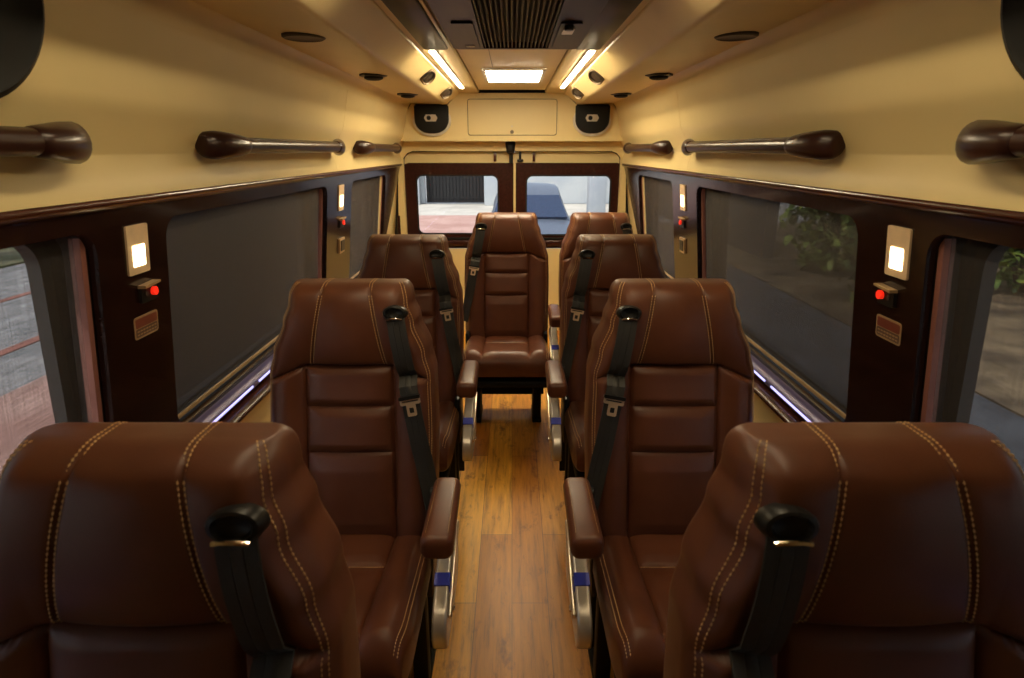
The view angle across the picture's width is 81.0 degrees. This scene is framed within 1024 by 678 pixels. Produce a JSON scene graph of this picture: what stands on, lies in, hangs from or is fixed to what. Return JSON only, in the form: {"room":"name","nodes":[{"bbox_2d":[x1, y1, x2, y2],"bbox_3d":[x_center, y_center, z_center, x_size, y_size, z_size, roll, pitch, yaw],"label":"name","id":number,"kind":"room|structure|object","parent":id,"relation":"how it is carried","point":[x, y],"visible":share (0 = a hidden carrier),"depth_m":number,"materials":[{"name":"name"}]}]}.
{"room":"vehicle interior","nodes":[
{"label":"vehicle interior","id":0,"kind":"room"},
{"bbox_2d":[0,0,410,423],"bbox_3d":[-0.931,-0.086,1.939,0.358,2.000,6.350,0,17,0],"label":"wall","id":1,"kind":"structure","parent":0,"point":[143,79],"depth_m":1.44,"materials":[{"name":"beige plastic"}]},
{"bbox_2d":[0,0,44,97],"bbox_3d":[-0.801,-0.488,0.837,0.136,0.303,0.330,0,17,0],"label":"wall speaker","id":2,"kind":"object","parent":1,"relation":"attached to","point":[22,22],"visible":1,"depth_m":0.95,"materials":[{"name":"black plastic"}]},
{"bbox_2d":[0,121,91,163],"bbox_3d":[-0.831,-0.227,0.676,0.092,0.077,1.065,0,17,0],"label":"handle","id":3,"kind":"object","parent":1,"relation":"attached to","point":[69,142],"visible":1,"depth_m":1.03,"materials":[{"name":"paint"}]},
{"bbox_2d":[55,235,104,421],"bbox_3d":[-0.972,0.295,0.612,0.124,0.640,1.630,0,17,0],"label":"curtain","id":4,"kind":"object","parent":1,"relation":"in","point":[74,253],"depth_m":1.33,"materials":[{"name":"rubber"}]},
{"bbox_2d":[124,223,149,275],"bbox_3d":[-0.894,-0.214,1.432,0.018,0.116,0.084,0,17,0],"label":"wall lamp","id":5,"kind":"object","parent":1,"relation":"attached to","point":[135,236],"visible":1,"depth_m":1.43,"materials":[{"name":"brown plastic"}]},
{"bbox_2d":[134,309,158,339],"bbox_3d":[-0.916,-0.036,1.504,0.008,0.056,0.100,0,17,0],"label":"sticker","id":6,"kind":"object","parent":1,"relation":"attached to","point":[146,324],"visible":1,"depth_m":1.50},
{"bbox_2d":[138,323,156,335],"bbox_3d":[-0.916,-0.024,1.507,0.002,0.012,0.081,0,17,0],"label":"print","id":7,"kind":"object","parent":6,"relation":"on","point":[144,329],"depth_m":1.50},
{"bbox_2d":[138,279,160,303],"bbox_3d":[-0.898,-0.118,1.489,0.025,0.049,0.067,0,17,0],"label":"switch","id":8,"kind":"object","parent":1,"relation":"attached to","point":[148,291],"visible":1,"depth_m":1.48,"materials":[{"name":"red plastic"}]},
{"bbox_2d":[0,163,401,225],"bbox_3d":[-0.879,-0.444,1.773,0.026,0.038,6.250,0,17,0],"label":"trim","id":9,"kind":"structure","parent":1,"relation":"attached to","point":[56,211],"depth_m":1.41,"materials":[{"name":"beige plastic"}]},
{"bbox_2d":[194,354,273,421],"bbox_3d":[-0.928,0.324,1.717,0.067,0.094,5.680,0,17,0],"label":"trim","id":10,"kind":"structure","parent":1,"relation":"attached to","point":[234,406],"depth_m":2.06,"materials":[{"name":"silver"}]},
{"bbox_2d":[179,187,322,421],"bbox_3d":[-0.972,-0.239,2.307,0.124,0.640,1.465,0,17,0],"label":"window","id":11,"kind":"structure","parent":1,"relation":"in","point":[320,234],"depth_m":2.89,"materials":[{"name":"rubber"}]},
{"bbox_2d":[166,188,318,418],"bbox_3d":[-0.961,-0.236,2.308,0.069,0.596,1.397,0,17,0],"label":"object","id":12,"kind":"structure","parent":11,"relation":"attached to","point":[233,269],"depth_m":2.05,"materials":[{"name":"grey fabric"}]},
{"bbox_2d":[195,131,345,158],"bbox_3d":[-0.831,-0.736,2.292,0.092,0.077,1.345,0,17,0],"label":"handle","id":13,"kind":"object","parent":1,"relation":"attached to","point":[209,144],"visible":1,"depth_m":1.81,"materials":[{"name":"paint"}]},
{"bbox_2d":[338,184,343,210],"bbox_3d":[-0.895,-0.740,3.143,0.019,0.132,0.096,0,17,0],"label":"wall lamp","id":14,"kind":"object","parent":1,"relation":"attached to","point":[340,187],"visible":1,"depth_m":3.13,"materials":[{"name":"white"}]},
{"bbox_2d":[338,237,344,253],"bbox_3d":[-0.918,-0.506,3.237,0.021,0.080,0.090,0,17,0],"label":"power socket","id":15,"kind":"object","parent":1,"relation":"attached to","point":[341,242],"visible":1,"depth_m":3.21,"materials":[{"name":"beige plastic"}]},
{"bbox_2d":[339,217,345,227],"bbox_3d":[-0.901,-0.620,3.192,0.026,0.054,0.074,0,17,0],"label":"switch","id":16,"kind":"object","parent":1,"relation":"attached to","point":[341,220],"visible":1,"depth_m":3.18,"materials":[{"name":"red plastic"}]},
{"bbox_2d":[354,175,381,277],"bbox_3d":[-0.972,-0.732,3.871,0.124,0.640,0.985,0,17,0],"label":"window","id":17,"kind":"structure","parent":1,"relation":"in","point":[381,175],"depth_m":4.28,"materials":[{"name":"rubber"}]},
{"bbox_2d":[349,176,379,277],"bbox_3d":[-0.961,-0.729,3.872,0.069,0.596,0.917,0,17,0],"label":"window blind","id":18,"kind":"object","parent":17,"relation":"attached to","point":[365,192],"visible":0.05,"depth_m":3.83,"materials":[{"name":"grey fabric"}]},
{"bbox_2d":[353,140,401,154],"bbox_3d":[-0.831,-1.226,3.849,0.092,0.077,1.160,0,17,0],"label":"handle","id":19,"kind":"object","parent":1,"relation":"attached to","point":[361,147],"visible":0.99,"depth_m":3.41,"materials":[{"name":"paint"}]},
{"bbox_2d":[395,90,627,233],"bbox_3d":[0.000,-1.002,4.837,2.060,2.015,0.250,0,17,0],"label":"wall","id":20,"kind":"structure","parent":0,"point":[457,137],"depth_m":4.55,"materials":[{"name":"beige plastic"}]},
{"bbox_2d":[413,104,450,135],"bbox_3d":[-0.600,-1.634,4.484,0.284,0.224,0.063,0,17,0],"label":"pod","id":21,"kind":"object","parent":20,"relation":"attached to","point":[428,119],"visible":1,"depth_m":4.46,"materials":[{"name":"black plastic"}]},
{"bbox_2d":[404,152,513,330],"bbox_3d":[-0.430,-0.785,4.997,0.896,1.495,0.065,0,17,0],"label":"door","id":22,"kind":"structure","parent":20,"relation":"in","point":[417,164],"depth_m":4.82,"materials":[{"name":"brown wood"}]},
{"bbox_2d":[404,151,619,158],"bbox_3d":[0.000,-0.926,4.935,1.762,1.201,0.017,0,17,0],"label":"trim","id":23,"kind":"structure","parent":20,"relation":"attached to","point":[411,151],"depth_m":4.76,"materials":[{"name":"rubber"}]},
{"bbox_2d":[468,99,556,134],"bbox_3d":[0.003,-1.667,4.511,0.665,0.250,0.030,0,17,0],"label":"hatch","id":24,"kind":"object","parent":20,"relation":"attached to","point":[485,116],"visible":1,"depth_m":4.51,"materials":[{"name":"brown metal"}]},
{"bbox_2d":[505,141,522,162],"bbox_3d":[0.021,-1.472,4.725,0.150,0.168,0.067,-4,18,-12],"label":"bolt","id":25,"kind":"object","parent":20,"relation":"attached to","point":[510,145],"visible":0.95,"depth_m":4.69,"materials":[{"name":"black metal"}]},
{"bbox_2d":[513,153,515,211],"bbox_3d":[0.021,-1.120,4.887,0.018,0.760,0.012,0,17,0],"label":"trim","id":26,"kind":"structure","parent":20,"relation":"attached to","point":[514,161],"depth_m":4.84,"materials":[{"name":"beige plastic"}]},
{"bbox_2d":[515,152,619,330],"bbox_3d":[0.458,-0.785,4.997,0.868,1.495,0.065,0,17,0],"label":"door","id":27,"kind":"structure","parent":20,"relation":"in","point":[606,164],"depth_m":4.81,"materials":[{"name":"brown wood"}]},
{"bbox_2d":[573,104,610,135],"bbox_3d":[0.600,-1.634,4.484,0.284,0.224,0.063,0,17,0],"label":"pod","id":28,"kind":"object","parent":20,"relation":"attached to","point":[588,119],"visible":1,"depth_m":4.46,"materials":[{"name":"black plastic"}]},
{"bbox_2d":[410,331,613,677],"bbox_3d":[0.000,0.896,2.248,2.060,0.060,6.350,0,17,0],"label":"floor","id":29,"kind":"structure","parent":0,"point":[512,618],"depth_m":2.30,"materials":[{"name":"brown wood"}]},
{"bbox_2d":[0,421,360,677],"bbox_3d":[-0.401,0.759,0.637,0.544,1.170,0.690,0,17,0],"label":"passenger seat","id":30,"kind":"object","parent":29,"relation":"on","point":[128,549],"visible":1,"depth_m":0.69,"materials":[{"name":"brown leather"}]},
{"bbox_2d":[270,278,460,677],"bbox_3d":[-0.390,0.487,1.500,0.528,1.170,0.690,0,17,0],"label":"passenger seat","id":31,"kind":"object","parent":29,"relation":"on","point":[354,368],"visible":0.76,"depth_m":1.56,"materials":[{"name":"brown leather"}]},
{"bbox_2d":[340,534,430,677],"bbox_3d":[-0.428,0.611,1.448,0.426,0.156,0.505,0,17,0],"label":"seat cushion","id":32,"kind":"object","parent":31,"relation":"on","point":[391,576],"depth_m":1.37,"materials":[{"name":"brown leather"}]},
{"bbox_2d":[357,234,478,485],"bbox_3d":[-0.390,0.218,2.355,0.528,1.170,0.690,0,17,0],"label":"passenger seat","id":33,"kind":"object","parent":29,"relation":"on","point":[426,260],"visible":0.44,"depth_m":2.40,"materials":[{"name":"brown leather"}]},
{"bbox_2d":[439,401,459,471],"bbox_3d":[-0.428,0.341,2.303,0.426,0.156,0.505,0,17,0],"label":"seat cushion","id":34,"kind":"object","parent":33,"relation":"on","point":[449,410],"depth_m":2.20,"materials":[{"name":"brown leather"}]},
{"bbox_2d":[463,212,550,422],"bbox_3d":[-0.039,-0.056,3.223,0.489,1.170,0.678,0,17,0],"label":"passenger seat","id":35,"kind":"object","parent":29,"relation":"on","point":[505,305],"visible":0.97,"depth_m":3.29,"materials":[{"name":"brown leather"}]},
{"bbox_2d":[464,335,550,376],"bbox_3d":[-0.030,0.068,3.171,0.447,0.156,0.505,0,17,0],"label":"seat cushion","id":36,"kind":"object","parent":35,"relation":"on","point":[496,355],"depth_m":2.95,"materials":[{"name":"brown leather"}]},
{"bbox_2d":[547,212,632,360],"bbox_3d":[0.460,-0.056,3.223,0.546,1.170,0.690,0,17,0],"label":"passenger seat","id":37,"kind":"object","parent":29,"relation":"on","point":[580,223],"visible":0.23,"depth_m":3.26,"materials":[{"name":"brown leather"}]},
{"bbox_2d":[545,234,666,485],"bbox_3d":[0.390,0.218,2.355,0.528,1.170,0.690,0,17,0],"label":"passenger seat","id":38,"kind":"object","parent":29,"relation":"on","point":[597,260],"visible":0.43,"depth_m":2.40,"materials":[{"name":"brown leather"}]},
{"bbox_2d":[564,401,584,471],"bbox_3d":[0.428,0.341,2.303,0.426,0.156,0.505,0,17,0],"label":"seat cushion","id":39,"kind":"object","parent":38,"relation":"on","point":[573,410],"depth_m":2.20,"materials":[{"name":"brown leather"}]},
{"bbox_2d":[563,278,753,677],"bbox_3d":[0.390,0.487,1.500,0.528,1.170,0.690,0,17,0],"label":"passenger seat","id":40,"kind":"object","parent":29,"relation":"on","point":[670,370],"visible":0.77,"depth_m":1.56,"materials":[{"name":"brown leather"}]},
{"bbox_2d":[593,534,683,677],"bbox_3d":[0.428,0.611,1.448,0.426,0.156,0.505,0,17,0],"label":"seat cushion","id":41,"kind":"object","parent":40,"relation":"on","point":[632,576],"depth_m":1.37,"materials":[{"name":"brown leather"}]},
{"bbox_2d":[663,421,1023,677],"bbox_3d":[0.401,0.759,0.637,0.544,1.170,0.690,0,17,0],"label":"passenger seat","id":42,"kind":"object","parent":29,"relation":"on","point":[810,549],"visible":1,"depth_m":0.69,"materials":[{"name":"brown leather"}]},
{"bbox_2d":[191,0,832,103],"bbox_3d":[0.000,-0.962,1.663,2.060,0.194,6.450,0,17,0],"label":"ceiling","id":43,"kind":"structure","parent":0,"point":[362,36],"depth_m":2.06,"materials":[{"name":"beige plastic"}]},
{"bbox_2d":[281,32,325,41],"bbox_3d":[-0.628,-0.911,1.810,0.128,0.012,0.128,0,17,0],"label":"ceiling light","id":44,"kind":"object","parent":43,"relation":"attached to","point":[291,36],"visible":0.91,"depth_m":1.80,"materials":[{"name":"black plastic"}]},
{"bbox_2d":[359,73,386,80],"bbox_3d":[-0.634,-1.203,2.745,0.132,0.034,0.114,0,17,0],"label":"ceiling light","id":45,"kind":"object","parent":43,"relation":"attached to","point":[368,76],"depth_m":2.72,"materials":[{"name":"black plastic"}]},
{"bbox_2d":[397,93,417,97],"bbox_3d":[-0.640,-1.498,3.680,0.132,0.034,0.114,0,17,0],"label":"ceiling light","id":46,"kind":"object","parent":43,"relation":"attached to","point":[403,95],"depth_m":3.65,"materials":[{"name":"black plastic"}]},
{"bbox_2d":[381,0,451,49],"bbox_3d":[-0.304,-1.044,1.988,0.115,0.014,0.980,0,17,0],"label":"trim panel","id":47,"kind":"object","parent":43,"relation":"attached to","point":[415,16],"visible":1,"depth_m":1.93,"materials":[{"name":"paint"}]},
{"bbox_2d":[420,69,435,84],"bbox_3d":[-0.442,-1.351,3.058,0.101,0.104,0.088,13,21,35],"label":"ceiling vent","id":48,"kind":"object","parent":43,"relation":"in","point":[428,77],"visible":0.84,"depth_m":3.06,"materials":[{"name":"brown metal"}]},
{"bbox_2d":[428,50,463,87],"bbox_3d":[-0.336,-1.444,3.257,0.034,0.012,1.570,0,17,0],"label":"led strip","id":49,"kind":"object","parent":43,"relation":"attached to","point":[434,53],"visible":0.84,"depth_m":2.99,"materials":[{"name":"white plastic"}]},
{"bbox_2d":[440,87,452,98],"bbox_3d":[-0.442,-1.622,3.916,0.101,0.104,0.088,13,21,35],"label":"ceiling vent","id":50,"kind":"object","parent":43,"relation":"in","point":[445,94],"visible":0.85,"depth_m":3.91,"materials":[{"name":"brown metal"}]},
{"bbox_2d":[481,68,546,81],"bbox_3d":[0.010,-1.495,3.408,0.344,0.016,0.560,0,17,0],"label":"recessed light","id":51,"kind":"object","parent":43,"relation":"in","point":[489,74],"visible":1,"depth_m":3.28,"materials":[{"name":"white plastic"}]},
{"bbox_2d":[485,71,541,81],"bbox_3d":[0.010,-1.489,3.410,0.300,0.004,0.520,0,17,0],"label":"diffuser","id":52,"kind":"object","parent":51,"relation":"attached to","point":[490,76],"depth_m":3.37,"materials":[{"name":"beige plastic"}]},
{"bbox_2d":[426,0,608,48],"bbox_3d":[0.015,-0.953,1.744,0.486,0.050,1.320,0,17,0],"label":"air conditioning vent","id":53,"kind":"object","parent":43,"relation":"attached to","point":[467,24],"visible":1,"depth_m":1.88,"materials":[{"name":"paint"}]},
{"bbox_2d":[472,0,562,47],"bbox_3d":[0.015,-0.965,1.772,0.242,0.016,1.190,0,17,0],"label":"grille","id":54,"kind":"object","parent":53,"relation":"attached to","point":[496,23],"depth_m":1.92,"materials":[{"name":"black metal"}]},
{"bbox_2d":[571,87,583,98],"bbox_3d":[0.442,-1.622,3.916,0.101,0.104,0.088,-13,21,-35],"label":"ceiling vent","id":55,"kind":"object","parent":43,"relation":"in","point":[578,94],"visible":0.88,"depth_m":3.91,"materials":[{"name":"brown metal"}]},
{"bbox_2d":[560,50,595,87],"bbox_3d":[0.336,-1.444,3.257,0.034,0.012,1.570,0,17,0],"label":"led strip","id":56,"kind":"object","parent":43,"relation":"attached to","point":[589,53],"visible":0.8,"depth_m":2.99,"materials":[{"name":"white plastic"}]},
{"bbox_2d":[588,69,603,84],"bbox_3d":[0.442,-1.351,3.058,0.101,0.104,0.088,-13,21,-35],"label":"ceiling vent","id":57,"kind":"object","parent":43,"relation":"in","point":[595,77],"visible":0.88,"depth_m":3.06,"materials":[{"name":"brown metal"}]},
{"bbox_2d":[577,0,642,49],"bbox_3d":[0.304,-1.044,1.988,0.115,0.014,0.980,0,17,0],"label":"trim panel","id":58,"kind":"object","parent":43,"relation":"attached to","point":[613,15],"visible":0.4,"depth_m":1.93,"materials":[{"name":"paint"}]},
{"bbox_2d":[610,93,631,97],"bbox_3d":[0.668,-1.499,3.680,0.132,0.034,0.114,0,17,0],"label":"ceiling air nozzle","id":59,"kind":"structure","parent":43,"relation":"attached to","point":[617,95],"depth_m":3.65,"materials":[{"name":"black plastic"}]},
{"bbox_2d":[614,95,627,97],"bbox_3d":[0.668,-1.490,3.683,0.088,0.014,0.088,0,17,0],"label":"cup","id":60,"kind":"object","parent":59,"relation":"on","point":[617,96],"depth_m":3.66,"materials":[{"name":"black plastic"}]},
{"bbox_2d":[645,73,672,79],"bbox_3d":[0.672,-1.205,2.745,0.132,0.034,0.114,0,17,0],"label":"ceiling air nozzle","id":61,"kind":"structure","parent":43,"relation":"attached to","point":[656,76],"depth_m":2.71,"materials":[{"name":"black plastic"}]},
{"bbox_2d":[649,76,668,79],"bbox_3d":[0.672,-1.196,2.748,0.088,0.014,0.088,0,17,0],"label":"cup","id":62,"kind":"object","parent":61,"relation":"on","point":[650,77],"depth_m":2.72,"materials":[{"name":"black plastic"}]},
{"bbox_2d":[714,31,758,40],"bbox_3d":[0.676,-0.914,1.809,0.128,0.012,0.128,0,17,0],"label":"ceiling speaker","id":63,"kind":"object","parent":43,"relation":"attached to","point":[743,35],"visible":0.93,"depth_m":1.80},
{"bbox_2d":[613,0,1023,423],"bbox_3d":[0.931,-0.086,1.939,0.358,2.000,6.350,0,17,0],"label":"wall","id":64,"kind":"structure","parent":0,"point":[899,81],"depth_m":1.43,"materials":[{"name":"beige plastic"}]},
{"bbox_2d":[623,140,672,154],"bbox_3d":[0.831,-1.214,3.811,0.092,0.077,1.160,0,17,0],"label":"handle","id":65,"kind":"object","parent":64,"relation":"attached to","point":[663,147],"visible":1,"depth_m":3.37,"materials":[{"name":"paint"}]},
{"bbox_2d":[642,175,669,277],"bbox_3d":[0.972,-0.732,3.871,0.124,0.640,0.985,0,17,0],"label":"window","id":66,"kind":"structure","parent":64,"relation":"in","point":[642,175],"depth_m":4.28,"materials":[{"name":"glass"}]},
{"bbox_2d":[644,176,674,277],"bbox_3d":[0.961,-0.729,3.872,0.069,0.596,0.917,0,17,0],"label":"window blind","id":67,"kind":"object","parent":66,"relation":"attached to","point":[658,192],"visible":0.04,"depth_m":3.83,"materials":[{"name":"grey fabric"}]},
{"bbox_2d":[678,217,684,227],"bbox_3d":[0.901,-0.620,3.192,0.026,0.054,0.074,0,17,0],"label":"switch","id":68,"kind":"object","parent":64,"relation":"attached to","point":[682,220],"visible":1,"depth_m":3.18,"materials":[{"name":"black plastic"}]},
{"bbox_2d":[679,237,685,253],"bbox_3d":[0.918,-0.506,3.237,0.021,0.080,0.090,0,17,0],"label":"power socket","id":69,"kind":"object","parent":64,"relation":"attached to","point":[682,242],"visible":1,"depth_m":3.21,"materials":[{"name":"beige plastic"}]},
{"bbox_2d":[680,184,685,210],"bbox_3d":[0.895,-0.740,3.143,0.019,0.132,0.096,0,17,0],"label":"wall lamp","id":70,"kind":"object","parent":64,"relation":"attached to","point":[682,187],"visible":1,"depth_m":3.13,"materials":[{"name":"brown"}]},
{"bbox_2d":[681,130,844,159],"bbox_3d":[0.831,-0.715,2.228,0.092,0.077,1.380,0,17,0],"label":"handle","id":71,"kind":"object","parent":64,"relation":"attached to","point":[820,144],"visible":1,"depth_m":1.73,"materials":[{"name":"paint"}]},
{"bbox_2d":[701,187,844,421],"bbox_3d":[0.972,-0.239,2.307,0.124,0.640,1.465,0,17,0],"label":"window","id":72,"kind":"structure","parent":64,"relation":"in","point":[703,234],"depth_m":2.89,"materials":[{"name":"rubber"}]},
{"bbox_2d":[705,188,857,418],"bbox_3d":[0.961,-0.236,2.308,0.069,0.596,1.397,0,17,0],"label":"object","id":73,"kind":"structure","parent":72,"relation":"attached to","point":[790,269],"depth_m":2.05,"materials":[{"name":"grey glass"}]},
{"bbox_2d":[750,354,829,421],"bbox_3d":[0.928,0.324,1.717,0.067,0.094,5.680,0,17,0],"label":"trim","id":74,"kind":"structure","parent":64,"relation":"attached to","point":[789,406],"depth_m":2.06,"materials":[{"name":"silver"}]},
{"bbox_2d":[622,163,1023,225],"bbox_3d":[0.879,-0.444,1.773,0.026,0.038,6.250,0,17,0],"label":"trim","id":75,"kind":"structure","parent":64,"relation":"attached to","point":[966,211],"depth_m":1.41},
{"bbox_2d":[873,283,897,307],"bbox_3d":[0.898,-0.105,1.446,0.025,0.049,0.067,0,17,0],"label":"switch","id":76,"kind":"object","parent":64,"relation":"attached to","point":[886,295],"visible":1,"depth_m":1.44,"materials":[{"name":"black plastic"}]},
{"bbox_2d":[876,314,901,345],"bbox_3d":[0.916,-0.023,1.461,0.008,0.056,0.100,0,17,0],"label":"sticker","id":77,"kind":"object","parent":64,"relation":"attached to","point":[888,329],"visible":1,"depth_m":1.46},
{"bbox_2d":[877,328,897,341],"bbox_3d":[0.916,-0.010,1.464,0.002,0.012,0.081,0,17,0],"label":"print","id":78,"kind":"object","parent":77,"relation":"on","point":[889,334],"depth_m":1.46},
{"bbox_2d":[884,225,912,279],"bbox_3d":[0.894,-0.201,1.389,0.018,0.116,0.084,0,17,0],"label":"wall lamp","id":79,"kind":"object","parent":64,"relation":"attached to","point":[899,239],"visible":1,"depth_m":1.38,"materials":[{"name":"brown plastic"}]},
{"bbox_2d":[919,235,968,421],"bbox_3d":[0.972,0.295,0.612,0.124,0.640,1.630,0,17,0],"label":"curtain","id":80,"kind":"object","parent":64,"relation":"in","point":[949,253],"depth_m":1.33,"materials":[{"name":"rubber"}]},
{"bbox_2d":[955,120,1023,164],"bbox_3d":[0.831,-0.208,0.616,0.092,0.077,1.060,0,17,0],"label":"handle","id":81,"kind":"object","parent":64,"relation":"attached to","point":[979,141],"visible":1,"depth_m":1.00,"materials":[{"name":"paint"}]},
{"bbox_2d":[1000,0,1023,78],"bbox_3d":[0.801,-0.474,0.794,0.136,0.303,0.330,0,17,0],"label":"wall speaker","id":82,"kind":"object","parent":64,"relation":"attached to","point":[1011,11],"visible":1,"depth_m":0.93,"materials":[{"name":"black plastic"}]},
{"label":"outside","id":83,"kind":"structure","parent":0,"visible":0},
{"bbox_2d":[0,176,570,396],"bbox_3d":[0.000,-5.279,24.548,80.000,0.040,70.000,0,17,0],"label":"ground","id":84,"kind":"structure","parent":83,"point":[18,324],"depth_m":8.09,"materials":[{"name":"concrete"}]},
{"bbox_2d":[0,291,30,302],"bbox_3d":[-8.200,0.105,7.372,0.140,0.012,24.000,0,17,0],"label":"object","id":85,"kind":"structure","parent":84,"relation":"on","point":[29,292],"depth_m":9.88,"materials":[{"name":"red paint"}]},
{"bbox_2d":[0,335,39,356],"bbox_3d":[-6.100,0.706,5.465,0.160,0.012,24.000,0,17,0],"label":"road marking","id":86,"kind":"object","parent":84,"relation":"on","point":[15,347],"depth_m":7.43,"materials":[{"name":"red paint"}]},
{"bbox_2d":[420,152,609,203],"bbox_3d":[0.000,-7.519,26.700,24.000,2.900,0.250,0,17,0],"label":"wall","id":87,"kind":"structure","parent":84,"relation":"on","point":[572,189],"depth_m":26.80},
{"bbox_2d":[426,176,483,201],"bbox_3d":[-2.495,-7.318,26.760,2.690,2.400,0.115,0,17,0],"label":"metal gate","id":88,"kind":"object","parent":87,"relation":"attached to","point":[438,188],"visible":0.41,"depth_m":26.92,"materials":[{"name":"grey metal"}]},
{"bbox_2d":[586,176,606,211],"bbox_3d":[2.950,-5.606,20.776,0.720,2.810,0.720,0,17,0],"label":"pillar","id":89,"kind":"structure","parent":84,"relation":"on","point":[596,185],"depth_m":20.67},
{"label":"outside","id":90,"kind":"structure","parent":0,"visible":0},
{"bbox_2d":[0,247,24,267],"bbox_3d":[-20.250,-0.210,8.321,19.500,0.040,24.000,0,17,0],"label":"lawn","id":91,"kind":"structure","parent":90,"point":[8,256],"depth_m":13.22,"materials":[{"name":"green plant"}]},
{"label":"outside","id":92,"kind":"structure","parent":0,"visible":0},
{"bbox_2d":[0,215,476,479],"bbox_3d":[-1.650,-0.416,9.043,6.700,0.040,27.500,0,17,0],"label":"pavement","id":93,"kind":"structure","parent":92,"point":[26,409],"depth_m":5.68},
{"bbox_2d":[492,182,569,233],"bbox_3d":[0.360,-2.466,12.845,2.060,1.585,4.015,0,17,0],"label":"car","id":94,"kind":"object","parent":93,"relation":"on","point":[544,200],"visible":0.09,"depth_m":12.17,"materials":[{"name":"paint"}]},
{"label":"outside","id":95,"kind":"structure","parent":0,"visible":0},
{"bbox_2d":[419,204,608,215],"bbox_3d":[0.000,-5.283,24.494,28.000,0.040,4.900,0,17,0],"label":"road","id":96,"kind":"structure","parent":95,"point":[424,209],"depth_m":24.32,"materials":[{"name":"concrete"}]},
{"bbox_2d":[417,177,420,204],"bbox_3d":[-4.300,-7.319,26.212,0.620,2.810,0.620,0,17,0],"label":"pillar","id":97,"kind":"structure","parent":96,"relation":"on","point":[418,181],"depth_m":26.30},
{"bbox_2d":[484,176,496,205],"bbox_3d":[-0.750,-7.258,26.021,1.020,2.810,1.020,0,17,0],"label":"pillar","id":98,"kind":"structure","parent":96,"relation":"on","point":[490,182],"depth_m":25.82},
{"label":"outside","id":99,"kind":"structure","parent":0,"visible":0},
{"bbox_2d":[969,393,1023,479],"bbox_3d":[3.150,-0.041,7.851,2.900,0.040,25.000,0,17,0],"label":"street","id":100,"kind":"structure","parent":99,"point":[1003,423],"depth_m":5.29,"materials":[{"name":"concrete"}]},
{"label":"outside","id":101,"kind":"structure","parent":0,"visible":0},
{"bbox_2d":[975,257,1023,417],"bbox_3d":[17.300,-0.210,8.321,25.400,0.040,24.000,0,17,0],"label":"terrain","id":102,"kind":"structure","parent":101,"point":[1000,378],"depth_m":7.05,"materials":[{"name":"brown soil"}]},
{"bbox_2d":[994,247,1023,293],"bbox_3d":[8.612,-1.748,9.818,2.207,2.077,2.349,0,17,0],"label":"shrub","id":103,"kind":"object","parent":102,"relation":"on","point":[1016,273],"visible":0.15,"depth_m":9.87,"materials":[{"name":"green plant"}]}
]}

